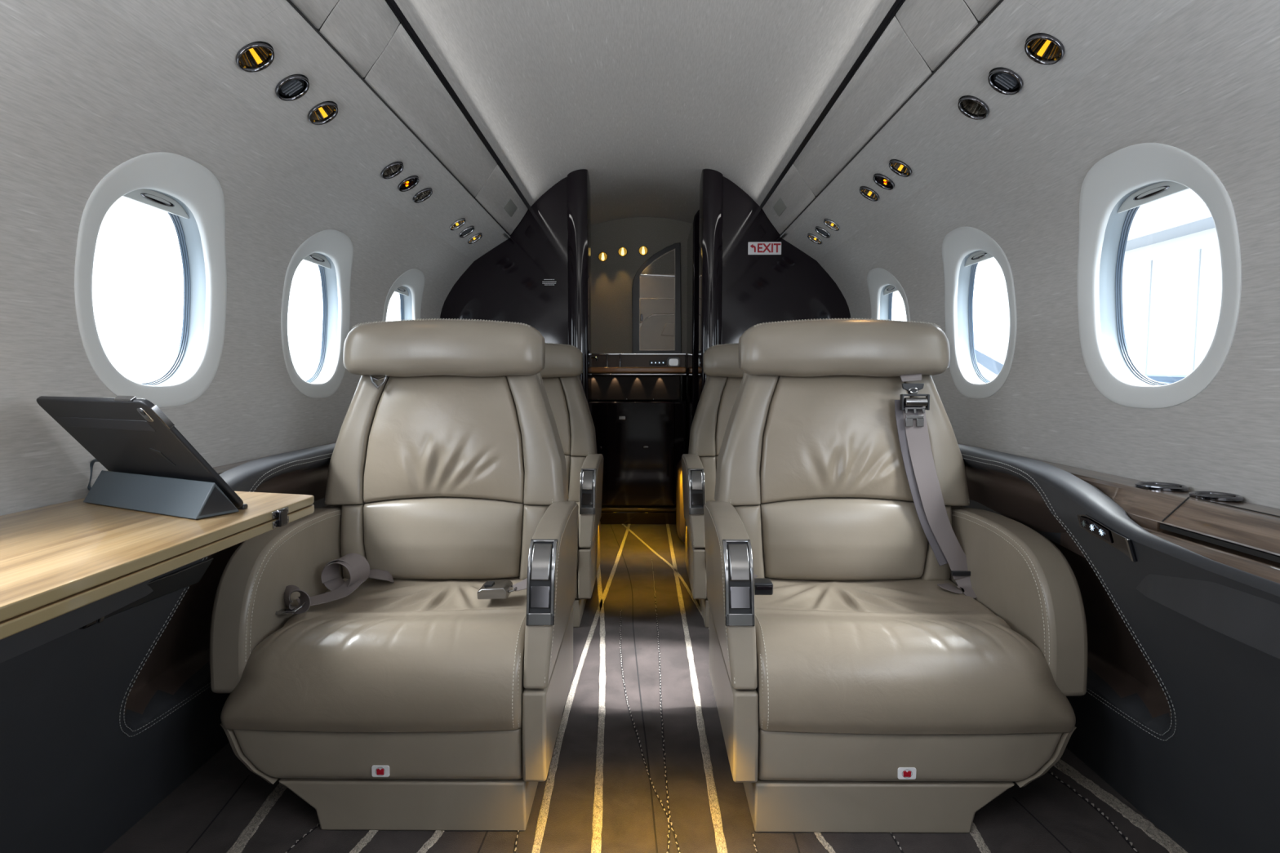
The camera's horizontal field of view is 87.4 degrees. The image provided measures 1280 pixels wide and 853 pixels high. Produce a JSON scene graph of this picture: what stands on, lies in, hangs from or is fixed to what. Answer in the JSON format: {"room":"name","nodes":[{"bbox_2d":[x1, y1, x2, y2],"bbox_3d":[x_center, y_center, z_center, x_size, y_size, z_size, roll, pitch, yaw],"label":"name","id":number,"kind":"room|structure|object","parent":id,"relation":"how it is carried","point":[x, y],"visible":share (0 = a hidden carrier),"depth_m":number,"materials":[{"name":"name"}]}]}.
{"room":"aircraft cabin","nodes":[
{"label":"aircraft cabin","id":0,"kind":"room"},
{"bbox_2d":[0,0,510,515],"bbox_3d":[-0.628,-0.152,0.580,0.280,0.862,3.818,0,4,0],"label":"wall","id":1,"kind":"structure","parent":0,"point":[88,88],"depth_m":0.97,"materials":[{"name":"fabric"}]},
{"bbox_2d":[74,151,226,407],"bbox_3d":[-0.756,-0.224,1.060,0.117,0.386,0.326,0,4,0],"label":"window","id":2,"kind":"structure","parent":1,"relation":"in","point":[178,185],"depth_m":1.09,"materials":[{"name":"white plastic"}]},
{"bbox_2d":[122,188,189,218],"bbox_3d":[-0.759,-0.356,1.051,0.013,0.022,0.156,0,4,0],"label":"shade","id":3,"kind":"object","parent":2,"relation":"attached to","point":[161,200],"depth_m":1.06,"materials":[{"name":"grey plastic"}]},
{"bbox_2d":[235,40,274,71],"bbox_3d":[-0.561,-0.550,0.975,0.052,0.058,0.052,-4,6,-44],"label":"reading lamp","id":4,"kind":"object","parent":1,"relation":"attached to","point":[255,56],"visible":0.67,"depth_m":0.99,"materials":[{"name":"silver metal"}]},
{"bbox_2d":[275,74,309,101],"bbox_3d":[-0.560,-0.545,1.078,0.048,0.034,0.055,0,4,0],"label":"air vent","id":5,"kind":"object","parent":1,"relation":"in","point":[292,87],"visible":1,"depth_m":1.08,"materials":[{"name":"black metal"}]},
{"bbox_2d":[290,0,338,28],"bbox_3d":[-0.458,-0.625,0.683,0.076,0.100,0.642,0,4,0],"label":"panel","id":6,"kind":"object","parent":1,"relation":"attached to","point":[316,11],"visible":0.83,"depth_m":0.98,"materials":[{"name":"fabric"}]},
{"bbox_2d":[280,229,353,398],"bbox_3d":[-0.752,-0.260,1.571,0.117,0.386,0.326,0,4,0],"label":"window","id":7,"kind":"structure","parent":1,"relation":"in","point":[331,250],"depth_m":1.65,"materials":[{"name":"white plastic"}]},
{"bbox_2d":[303,253,331,268],"bbox_3d":[-0.755,-0.392,1.562,0.013,0.022,0.156,0,4,0],"label":"shade","id":8,"kind":"object","parent":7,"relation":"attached to","point":[324,260],"depth_m":1.57,"materials":[{"name":"grey plastic"}]},
{"bbox_2d":[307,101,337,124],"bbox_3d":[-0.559,-0.565,1.180,0.052,0.058,0.052,-4,6,-44],"label":"reading lamp","id":9,"kind":"object","parent":1,"relation":"attached to","point":[325,112],"visible":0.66,"depth_m":1.20,"materials":[{"name":"silver metal"}]},
{"bbox_2d":[319,0,399,77],"bbox_3d":[-0.456,-0.654,1.086,0.076,0.100,0.160,0,4,0],"label":"panel","id":10,"kind":"object","parent":1,"relation":"attached to","point":[360,30],"visible":0.93,"depth_m":1.09,"materials":[{"name":"fabric"}]},
{"bbox_2d":[380,161,403,178],"bbox_3d":[-0.557,-0.587,1.503,0.052,0.058,0.052,-4,6,-44],"label":"air vent","id":11,"kind":"object","parent":1,"relation":"attached to","point":[393,169],"visible":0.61,"depth_m":1.52,"materials":[{"name":"silver metal"}]},
{"bbox_2d":[286,0,510,235],"bbox_3d":[-0.473,-0.630,0.545,0.105,0.141,3.810,0,4,0],"label":"trim","id":12,"kind":"structure","parent":1,"relation":"attached to","point":[290,2],"depth_m":1.18,"materials":[{"name":"black"}]},
{"bbox_2d":[382,268,425,321],"bbox_3d":[-0.749,-0.298,2.110,0.117,0.386,0.326,0,4,0],"label":"window","id":13,"kind":"structure","parent":1,"relation":"in","point":[410,286],"depth_m":2.16,"materials":[{"name":"white plastic"}]},
{"bbox_2d":[395,285,408,296],"bbox_3d":[-0.752,-0.430,2.100,0.013,0.022,0.156,0,4,0],"label":"shade","id":14,"kind":"object","parent":13,"relation":"attached to","point":[403,290],"depth_m":2.11,"materials":[{"name":"grey plastic"}]},
{"bbox_2d":[397,175,418,191],"bbox_3d":[-0.556,-0.583,1.607,0.048,0.034,0.055,0,4,0],"label":"light","id":15,"kind":"object","parent":1,"relation":"attached to","point":[409,183],"visible":1,"depth_m":1.61,"materials":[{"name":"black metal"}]},
{"bbox_2d":[412,187,432,202],"bbox_3d":[-0.555,-0.602,1.709,0.052,0.058,0.052,-4,6,-44],"label":"air vent","id":16,"kind":"object","parent":1,"relation":"attached to","point":[424,194],"visible":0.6,"depth_m":1.73,"materials":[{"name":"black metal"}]},
{"bbox_2d":[364,23,497,196],"bbox_3d":[-0.452,-0.687,1.550,0.076,0.100,0.764,0,4,0],"label":"panel","id":17,"kind":"object","parent":1,"relation":"attached to","point":[401,75],"visible":0.9,"depth_m":1.41,"materials":[{"name":"fabric"}]},
{"bbox_2d":[448,217,466,230],"bbox_3d":[-0.553,-0.625,2.028,0.052,0.058,0.052,-4,6,-44],"label":"reading lamp","id":18,"kind":"object","parent":1,"relation":"attached to","point":[459,223],"visible":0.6,"depth_m":2.04,"materials":[{"name":"silver metal"}]},
{"bbox_2d":[385,0,530,208],"bbox_3d":[-0.421,-0.668,0.542,0.018,0.020,3.810,0,4,0],"label":"trim","id":19,"kind":"structure","parent":1,"relation":"attached to","point":[393,5],"depth_m":1.42,"materials":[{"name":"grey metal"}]},
{"bbox_2d":[458,226,474,237],"bbox_3d":[-0.552,-0.620,2.132,0.048,0.034,0.055,0,4,0],"label":"air vent","id":20,"kind":"object","parent":1,"relation":"in","point":[468,230],"visible":0.98,"depth_m":2.13,"materials":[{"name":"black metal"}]},
{"bbox_2d":[467,233,482,244],"bbox_3d":[-0.551,-0.639,2.233,0.052,0.058,0.052,-4,6,-44],"label":"reading lamp","id":21,"kind":"object","parent":1,"relation":"attached to","point":[474,238],"visible":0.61,"depth_m":2.25,"materials":[{"name":"silver metal"}]},
{"bbox_2d":[475,164,528,235],"bbox_3d":[-0.447,-0.732,2.188,0.076,0.100,0.509,0,4,0],"label":"panel","id":22,"kind":"object","parent":1,"relation":"attached to","point":[497,195],"visible":0.92,"depth_m":2.14,"materials":[{"name":"plastic"}]},
{"bbox_2d":[503,198,517,217],"bbox_3d":[-0.436,-0.738,2.257,0.024,0.033,0.125,0,4,0],"label":"speaker grille","id":23,"kind":"object","parent":22,"relation":"attached to","point":[510,206],"depth_m":2.25,"materials":[{"name":"grey plastic"}]},
{"bbox_2d":[198,1,1044,233],"bbox_3d":[0.008,-0.717,0.992,1.648,0.530,4.820,0,4,0],"label":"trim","id":24,"kind":"structure","parent":1,"relation":"attached to","point":[1028,37],"depth_m":1.24,"materials":[{"name":"black"}]},
{"bbox_2d":[591,217,692,373],"bbox_3d":[0.024,-0.615,3.174,1.040,0.739,0.020,0,4,0],"label":"wall","id":25,"kind":"structure","parent":0,"point":[611,279],"depth_m":3.16,"materials":[{"name":"fabric"}]},
{"bbox_2d":[598,251,607,261],"bbox_3d":[-0.175,-0.799,3.151,0.045,0.045,0.004,0,4,0],"label":"lamp","id":26,"kind":"object","parent":25,"relation":"attached to","point":[602,256],"visible":1,"depth_m":3.15,"materials":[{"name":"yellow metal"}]},
{"bbox_2d":[617,246,627,256],"bbox_3d":[-0.082,-0.822,3.148,0.045,0.045,0.004,0,4,0],"label":"lamp","id":27,"kind":"object","parent":25,"relation":"attached to","point":[622,251],"visible":1,"depth_m":3.15,"materials":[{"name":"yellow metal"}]},
{"bbox_2d":[591,355,685,367],"bbox_3d":[-0.135,-0.305,3.175,0.700,0.075,0.020,0,4,0],"label":"control panel","id":28,"kind":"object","parent":25,"relation":"attached to","point":[627,361],"depth_m":3.16,"materials":[{"name":"brown plastic"}]},
{"bbox_2d":[591,374,686,402],"bbox_3d":[0.025,-0.307,3.347,1.700,1.700,0.040,0,4,0],"label":"trim","id":29,"kind":"structure","parent":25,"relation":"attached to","point":[682,378],"depth_m":3.34,"materials":[{"name":"black paint"}]},
{"bbox_2d":[638,245,648,255],"bbox_3d":[0.015,-0.827,3.147,0.045,0.045,0.004,0,4,0],"label":"lamp","id":30,"kind":"object","parent":25,"relation":"attached to","point":[642,250],"visible":1,"depth_m":3.15,"materials":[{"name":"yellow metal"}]},
{"bbox_2d":[542,168,746,225],"bbox_3d":[0.021,-0.886,2.862,1.000,0.158,0.865,0,4,0],"label":"ceiling","id":31,"kind":"structure","parent":25,"relation":"attached to","point":[673,193],"depth_m":2.71,"materials":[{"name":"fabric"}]},
{"bbox_2d":[631,242,681,353],"bbox_3d":[0.079,-0.603,3.148,0.232,0.518,0.030,0,4,0],"label":"framed mirror","id":32,"kind":"object","parent":25,"relation":"attached to","point":[656,284],"visible":0.97,"depth_m":3.14,"materials":[{"name":"black mirror"}]},
{"bbox_2d":[639,248,675,350],"bbox_3d":[0.081,-0.596,3.148,0.168,0.475,0.002,0,4,0],"label":"mirror glass","id":33,"kind":"object","parent":32,"relation":"attached to","point":[657,273],"depth_m":3.14,"materials":[{"name":"beige"}]},
{"bbox_2d":[394,0,895,206],"bbox_3d":[0.004,-0.758,0.533,0.837,0.184,3.810,0,4,0],"label":"ceiling","id":34,"kind":"structure","parent":0,"point":[556,89],"depth_m":1.64,"materials":[{"name":"plastic"}]},
{"bbox_2d":[102,524,1187,852],"bbox_3d":[0.007,0.636,1.048,1.720,0.064,5.000,0,4,0],"label":"floor","id":35,"kind":"structure","parent":0,"point":[639,763],"depth_m":1.09,"materials":[{"name":"grey"}]},
{"bbox_2d":[0,443,335,852],"bbox_3d":[-0.699,0.367,0.615,0.160,0.541,3.805,0,4,0],"label":"panel","id":36,"kind":"object","parent":35,"relation":"on","point":[101,722],"depth_m":0.90,"materials":[{"name":"black plastic"}]},
{"bbox_2d":[0,491,314,639],"bbox_3d":[-0.599,0.132,0.570,0.310,0.024,0.790,0,4,0],"label":"folding table","id":37,"kind":"object","parent":36,"relation":"attached to","point":[56,560],"visible":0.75,"depth_m":0.65,"materials":[{"name":"brown wood"}]},
{"bbox_2d":[36,395,248,519],"bbox_3d":[-0.608,0.031,0.821,0.248,0.142,0.117,2,5,26],"label":"tablet","id":38,"kind":"object","parent":37,"relation":"on","point":[152,467],"visible":1,"depth_m":0.80,"materials":[{"name":"black plastic"}]},
{"bbox_2d":[87,458,98,490],"bbox_3d":[-0.738,0.070,0.916,0.051,0.051,0.012,1,4,18],"label":"charging cable","id":39,"kind":"object","parent":38,"relation":"attached to","point":[92,462],"visible":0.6,"depth_m":0.92,"materials":[{"name":"grey plastic"}]},
{"bbox_2d":[213,442,336,475],"bbox_3d":[-0.691,0.147,0.602,0.127,0.072,3.790,0,4,0],"label":"ledge","id":40,"kind":"object","parent":36,"relation":"attached to","point":[220,469],"visible":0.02,"depth_m":1.19,"materials":[{"name":"black leather"}]},
{"bbox_2d":[209,318,578,831],"bbox_3d":[-0.387,0.196,1.215,0.524,0.797,0.510,0,4,0],"label":"seat","id":41,"kind":"object","parent":35,"relation":"on","point":[397,654],"visible":0.99,"depth_m":1.07,"materials":[{"name":"beige leather"}]},
{"bbox_2d":[220,576,526,733],"bbox_3d":[-0.398,0.371,1.170,0.448,0.143,0.395,0,4,0],"label":"seat cushion","id":42,"kind":"object","parent":41,"relation":"on","point":[375,654],"depth_m":1.00,"materials":[{"name":"beige leather"}]},
{"bbox_2d":[363,497,524,579],"bbox_3d":[-0.386,0.221,1.323,0.314,0.164,0.078,0,4,0],"label":"lumbar cushion","id":43,"kind":"object","parent":41,"relation":"on","point":[405,538],"depth_m":1.29,"materials":[{"name":"beige leather"}]},
{"bbox_2d":[363,375,524,502],"bbox_3d":[-0.385,0.017,1.343,0.316,0.263,0.105,0,4,0],"label":"cushion","id":44,"kind":"object","parent":41,"relation":"on","point":[427,438],"depth_m":1.31,"materials":[{"name":"beige leather"}]},
{"bbox_2d":[540,342,603,627],"bbox_3d":[-0.380,0.138,2.043,0.524,0.797,0.510,0,4,0],"label":"seat","id":45,"kind":"object","parent":35,"relation":"on","point":[563,364],"visible":0.23,"depth_m":2.12,"materials":[{"name":"beige leather"}]},
{"bbox_2d":[542,377,571,455],"bbox_3d":[-0.379,-0.042,2.171,0.316,0.263,0.105,0,4,0],"label":"cushion","id":46,"kind":"object","parent":45,"relation":"on","point":[558,389],"depth_m":2.14,"materials":[{"name":"beige leather"}]},
{"bbox_2d":[564,454,571,493],"bbox_3d":[-0.379,0.163,2.151,0.314,0.164,0.078,0,4,0],"label":"lumbar cushion","id":47,"kind":"object","parent":45,"relation":"on","point":[568,457],"depth_m":2.13,"materials":[{"name":"beige leather"}]},
{"bbox_2d":[567,500,579,570],"bbox_3d":[-0.392,0.312,1.998,0.448,0.143,0.395,0,4,0],"label":"seat cushion","id":48,"kind":"object","parent":45,"relation":"on","point":[577,502],"depth_m":1.83,"materials":[{"name":"beige leather"}]},
{"bbox_2d":[567,168,591,415],"bbox_3d":[-0.227,-0.236,2.522,0.077,1.475,0.138,0,4,0],"label":"pillar","id":49,"kind":"structure","parent":35,"relation":"on","point":[579,202],"depth_m":2.44,"materials":[{"name":"black paint"}]},
{"bbox_2d":[591,353,686,524],"bbox_3d":[-0.134,0.057,3.155,0.702,0.800,0.113,0,4,0],"label":"cabinet","id":50,"kind":"object","parent":35,"relation":"on","point":[642,445],"depth_m":3.12,"materials":[{"name":"black wood"}]},
{"bbox_2d":[606,354,608,367],"bbox_3d":[-0.152,-0.306,3.112,0.010,0.061,0.010,0,4,0],"label":"post","id":51,"kind":"object","parent":50,"relation":"on","point":[606,354],"visible":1,"depth_m":3.11,"materials":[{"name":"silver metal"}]},
{"bbox_2d":[618,354,621,367],"bbox_3d":[-0.092,-0.306,3.112,0.010,0.061,0.010,0,4,0],"label":"post","id":52,"kind":"object","parent":50,"relation":"on","point":[620,354],"visible":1,"depth_m":3.11,"materials":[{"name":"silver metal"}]},
{"bbox_2d":[591,367,686,373],"bbox_3d":[-0.127,-0.264,3.130,0.680,0.026,0.100,0,4,0],"label":"countertop","id":53,"kind":"structure","parent":50,"relation":"on","point":[594,370],"depth_m":3.08,"materials":[{"name":"brown wood"}]},
{"bbox_2d":[648,360,666,364],"bbox_3d":[0.083,-0.301,3.160,0.078,0.022,0.014,0,4,0],"label":"control panel","id":54,"kind":"object","parent":50,"relation":"on","point":[651,362],"visible":1,"depth_m":3.15,"materials":[{"name":"black plastic"}]},
{"bbox_2d":[666,357,679,366],"bbox_3d":[0.158,-0.303,3.146,0.062,0.045,0.022,0,4,0],"label":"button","id":55,"kind":"object","parent":50,"relation":"on","point":[671,362],"visible":1,"depth_m":3.15,"materials":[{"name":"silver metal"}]},
{"bbox_2d":[675,458,684,542],"bbox_3d":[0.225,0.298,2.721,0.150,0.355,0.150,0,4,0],"label":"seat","id":56,"kind":"object","parent":35,"relation":"on","point":[680,520],"visible":0.25,"depth_m":2.65,"materials":[{"name":"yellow leather"}]},
{"bbox_2d":[686,209,699,453],"bbox_3d":[0.395,-0.221,2.959,0.354,1.382,0.380,0,4,0],"label":"closet","id":57,"kind":"object","parent":35,"relation":"on","point":[693,241],"visible":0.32,"depth_m":2.78,"materials":[{"name":"black paint"}]},
{"bbox_2d":[697,168,723,402],"bbox_3d":[0.264,-0.236,2.519,0.077,1.475,0.138,0,4,0],"label":"pillar","id":58,"kind":"structure","parent":35,"relation":"on","point":[711,184],"depth_m":2.43,"materials":[{"name":"black paint"}]},
{"bbox_2d":[681,342,743,627],"bbox_3d":[0.405,0.138,2.037,0.544,0.797,0.510,0,4,0],"label":"seat","id":59,"kind":"object","parent":35,"relation":"on","point":[724,375],"visible":0.16,"depth_m":2.11,"materials":[{"name":"beige leather"}]},
{"bbox_2d":[715,455,718,472],"bbox_3d":[0.406,0.163,2.145,0.327,0.164,0.078,0,4,0],"label":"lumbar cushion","id":60,"kind":"object","parent":59,"relation":"on","point":[716,456],"depth_m":2.13,"materials":[{"name":"beige leather"}]},
{"bbox_2d":[715,377,742,455],"bbox_3d":[0.406,-0.041,2.165,0.329,0.263,0.106,0,4,0],"label":"cushion","id":61,"kind":"object","parent":59,"relation":"on","point":[726,388],"depth_m":2.14,"materials":[{"name":"beige leather"}]},
{"bbox_2d":[703,318,1088,833],"bbox_3d":[0.399,0.197,1.209,0.544,0.797,0.510,0,4,0],"label":"seat","id":62,"kind":"object","parent":35,"relation":"on","point":[888,654],"visible":1,"depth_m":1.07,"materials":[{"name":"beige leather"}]},
{"bbox_2d":[759,375,913,503],"bbox_3d":[0.400,0.017,1.337,0.329,0.263,0.106,0,4,0],"label":"cushion","id":63,"kind":"object","parent":62,"relation":"on","point":[824,439],"depth_m":1.30,"materials":[{"name":"beige leather"}]},
{"bbox_2d":[760,497,928,581],"bbox_3d":[0.400,0.222,1.317,0.327,0.164,0.078,0,4,0],"label":"lumbar cushion","id":64,"kind":"object","parent":62,"relation":"on","point":[802,539],"depth_m":1.29,"materials":[{"name":"beige leather"}]},
{"bbox_2d":[754,577,1075,734],"bbox_3d":[0.410,0.371,1.164,0.466,0.143,0.395,0,4,0],"label":"seat cushion","id":65,"kind":"object","parent":62,"relation":"on","point":[833,655],"depth_m":0.99,"materials":[{"name":"beige leather"}]},
{"bbox_2d":[958,444,1279,852],"bbox_3d":[0.708,0.368,0.605,0.160,0.541,3.805,0,4,0],"label":"panel","id":66,"kind":"object","parent":35,"relation":"on","point":[1178,713],"visible":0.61,"depth_m":0.90,"materials":[{"name":"black plastic"}]},
{"bbox_2d":[1076,514,1137,562],"bbox_3d":[0.637,0.150,0.913,0.022,0.046,0.104,0,4,0],"label":"control panel","id":67,"kind":"object","parent":66,"relation":"attached to","point":[1093,526],"visible":1,"depth_m":0.90,"materials":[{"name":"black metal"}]},
{"bbox_2d":[957,443,1279,583],"bbox_3d":[0.700,0.146,0.592,0.127,0.075,3.790,0,4,0],"label":"ledge","id":68,"kind":"object","parent":66,"relation":"attached to","point":[1245,536],"visible":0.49,"depth_m":0.81,"materials":[{"name":"brown wood"}]},
{"bbox_2d":[1135,481,1189,491],"bbox_3d":[0.735,0.084,0.943,0.060,0.004,0.060,0,4,0],"label":"cup holder","id":69,"kind":"object","parent":68,"relation":"on","point":[1147,485],"visible":1,"depth_m":0.94,"materials":[{"name":"silver metal"}]},
{"bbox_2d":[1188,491,1244,501],"bbox_3d":[0.744,0.089,0.865,0.054,0.004,0.054,0,4,0],"label":"cup holder","id":70,"kind":"object","parent":68,"relation":"on","point":[1214,495],"visible":1,"depth_m":0.86,"materials":[{"name":"silver metal"}]},
{"bbox_2d":[440,176,850,344],"bbox_3d":[0.018,-0.218,2.501,1.600,1.462,0.040,0,4,0],"label":"wall","id":71,"kind":"structure","parent":0,"point":[504,283],"depth_m":2.46,"materials":[{"name":"black paint"}]},
{"bbox_2d":[747,241,781,254],"bbox_3d":[0.455,-0.651,2.444,0.121,0.046,0.005,0,4,0],"label":"exit sign","id":72,"kind":"object","parent":71,"relation":"attached to","point":[753,247],"visible":1,"depth_m":2.44,"materials":[{"name":"white plastic"}]},
{"bbox_2d":[780,0,1279,509],"bbox_3d":[0.636,-0.152,0.571,0.280,0.862,3.818,0,4,0],"label":"wall","id":73,"kind":"structure","parent":0,"point":[1201,78],"depth_m":1.04,"materials":[{"name":"fabric"}]},
{"bbox_2d":[762,164,815,234],"bbox_3d":[0.480,-0.731,2.181,0.076,0.100,0.509,0,4,0],"label":"panel","id":74,"kind":"object","parent":73,"relation":"attached to","point":[793,194],"visible":0.94,"depth_m":2.14,"materials":[{"name":"plastic"}]},
{"bbox_2d":[773,198,786,216],"bbox_3d":[0.470,-0.737,2.250,0.024,0.033,0.125,0,4,0],"label":"speaker grille","id":75,"kind":"object","parent":74,"relation":"attached to","point":[779,204],"depth_m":2.25,"materials":[{"name":"grey plastic"}]},
{"bbox_2d":[807,233,822,244],"bbox_3d":[0.585,-0.640,2.239,0.052,0.058,0.052,-4,6,-44],"label":"reading lamp","id":76,"kind":"object","parent":73,"relation":"attached to","point":[814,238],"visible":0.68,"depth_m":2.26,"materials":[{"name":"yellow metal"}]},
{"bbox_2d":[815,226,831,237],"bbox_3d":[0.584,-0.621,2.137,0.048,0.034,0.055,0,4,0],"label":"air vent","id":77,"kind":"object","parent":73,"relation":"in","point":[820,230],"visible":0.98,"depth_m":2.14,"materials":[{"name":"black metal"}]},
{"bbox_2d":[823,218,839,231],"bbox_3d":[0.583,-0.625,2.034,0.052,0.058,0.052,-4,6,-44],"label":"reading lamp","id":78,"kind":"object","parent":73,"relation":"attached to","point":[828,223],"visible":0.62,"depth_m":2.05,"materials":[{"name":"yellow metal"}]},
{"bbox_2d":[759,0,905,208],"bbox_3d":[0.429,-0.668,0.536,0.018,0.020,3.810,0,4,0],"label":"trim","id":79,"kind":"structure","parent":73,"relation":"attached to","point":[897,4],"depth_m":1.42,"materials":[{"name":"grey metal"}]},
{"bbox_2d":[793,16,931,195],"bbox_3d":[0.475,-0.685,1.534,0.076,0.100,0.782,0,4,0],"label":"panel","id":80,"kind":"object","parent":73,"relation":"attached to","point":[893,69],"visible":0.9,"depth_m":1.39,"materials":[{"name":"fabric"}]},
{"bbox_2d":[859,186,879,201],"bbox_3d":[0.581,-0.601,1.694,0.052,0.058,0.052,-4,6,-44],"label":"reading lamp","id":81,"kind":"object","parent":73,"relation":"attached to","point":[868,193],"visible":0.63,"depth_m":1.71,"materials":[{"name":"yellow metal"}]},
{"bbox_2d":[873,173,894,190],"bbox_3d":[0.580,-0.582,1.592,0.048,0.034,0.055,0,4,0],"label":"light","id":82,"kind":"object","parent":73,"relation":"attached to","point":[882,180],"visible":1,"depth_m":1.60,"materials":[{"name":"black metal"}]},
{"bbox_2d":[866,267,910,321],"bbox_3d":[0.779,-0.296,2.089,0.117,0.386,0.326,0,4,0],"label":"window","id":83,"kind":"structure","parent":73,"relation":"in","point":[882,284],"depth_m":2.14,"materials":[{"name":"white plastic"}]},
{"bbox_2d":[884,284,897,295],"bbox_3d":[0.783,-0.429,2.079,0.013,0.022,0.156,0,4,0],"label":"shade","id":84,"kind":"object","parent":83,"relation":"attached to","point":[888,289],"depth_m":2.09,"materials":[{"name":"grey plastic"}]},
{"bbox_2d":[779,0,1003,236],"bbox_3d":[0.482,-0.629,0.538,0.105,0.141,3.810,0,4,0],"label":"trim","id":85,"kind":"structure","parent":73,"relation":"attached to","point":[998,3],"depth_m":1.18,"materials":[{"name":"black"}]},
{"bbox_2d":[888,159,911,177],"bbox_3d":[0.579,-0.586,1.488,0.052,0.058,0.052,-4,6,-44],"label":"reading lamp","id":86,"kind":"object","parent":73,"relation":"attached to","point":[899,167],"visible":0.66,"depth_m":1.50,"materials":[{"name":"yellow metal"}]},
{"bbox_2d":[895,0,977,71],"bbox_3d":[0.472,-0.652,1.063,0.076,0.100,0.157,0,4,0],"label":"panel","id":87,"kind":"object","parent":73,"relation":"attached to","point":[935,28],"visible":0.94,"depth_m":1.07,"materials":[{"name":"plastic"}]},
{"bbox_2d":[957,95,989,119],"bbox_3d":[0.577,-0.563,1.157,0.052,0.058,0.052,-4,6,-44],"label":"reading lamp","id":88,"kind":"object","parent":73,"relation":"attached to","point":[972,107],"visible":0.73,"depth_m":1.17,"materials":[{"name":"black metal"}]},
{"bbox_2d":[942,226,1017,398],"bbox_3d":[0.775,-0.258,1.542,0.117,0.386,0.326,0,4,0],"label":"window","id":89,"kind":"structure","parent":73,"relation":"in","point":[964,247],"depth_m":1.62,"materials":[{"name":"white plastic"}]},
{"bbox_2d":[964,250,993,266],"bbox_3d":[0.779,-0.390,1.533,0.013,0.022,0.156,0,4,0],"label":"shade","id":90,"kind":"object","parent":89,"relation":"attached to","point":[971,258],"depth_m":1.54,"materials":[{"name":"grey plastic"}]},
{"bbox_2d":[964,0,999,21],"bbox_3d":[0.469,-0.624,0.669,0.076,0.100,0.627,0,4,0],"label":"panel","id":91,"kind":"object","parent":73,"relation":"attached to","point":[980,8],"visible":0.94,"depth_m":0.97,"materials":[{"name":"plastic"}]},
{"bbox_2d":[987,67,1023,94],"bbox_3d":[0.576,-0.544,1.055,0.048,0.034,0.055,0,4,0],"label":"air vent","id":92,"kind":"object","parent":73,"relation":"in","point":[1005,81],"visible":1,"depth_m":1.06,"materials":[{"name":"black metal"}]},
{"bbox_2d":[1024,32,1065,64],"bbox_3d":[0.575,-0.548,0.952,0.052,0.058,0.052,-4,6,-44],"label":"reading lamp","id":93,"kind":"object","parent":73,"relation":"attached to","point":[1042,48],"visible":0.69,"depth_m":0.97,"materials":[{"name":"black metal"}]},
{"bbox_2d":[1076,142,1241,408],"bbox_3d":[0.772,-0.221,1.021,0.117,0.386,0.326,0,4,0],"label":"window","id":94,"kind":"structure","parent":73,"relation":"in","point":[1131,177],"depth_m":1.05,"materials":[{"name":"white plastic"}]},
{"bbox_2d":[1117,181,1189,213],"bbox_3d":[0.775,-0.353,1.012,0.013,0.022,0.156,0,4,0],"label":"shade","id":95,"kind":"object","parent":94,"relation":"attached to","point":[1151,192],"depth_m":1.02,"materials":[{"name":"grey plastic"}]},
{"label":"outside","id":96,"kind":"structure","parent":0,"visible":0},
{"bbox_3d":[0.022,1.813,3.136,60.000,0.100,60.000,0,4,0],"label":"ground","id":97,"kind":"structure","parent":96,"visible":0},
{"bbox_2d":[982,188,1222,381],"bbox_3d":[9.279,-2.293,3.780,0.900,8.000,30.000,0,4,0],"label":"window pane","id":98,"kind":"object","parent":97,"relation":"on","point":[1172,274],"visible":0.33,"depth_m":12.03,"materials":[{"name":"grey"}]},
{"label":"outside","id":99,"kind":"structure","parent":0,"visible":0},
{"bbox_2d":[974,349,1186,382],"bbox_3d":[6.451,-0.802,8.919,4.230,0.520,1.400,0,4,0],"label":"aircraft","id":100,"kind":"object","parent":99,"point":[988,362],"visible":0.38,"depth_m":8.90,"materials":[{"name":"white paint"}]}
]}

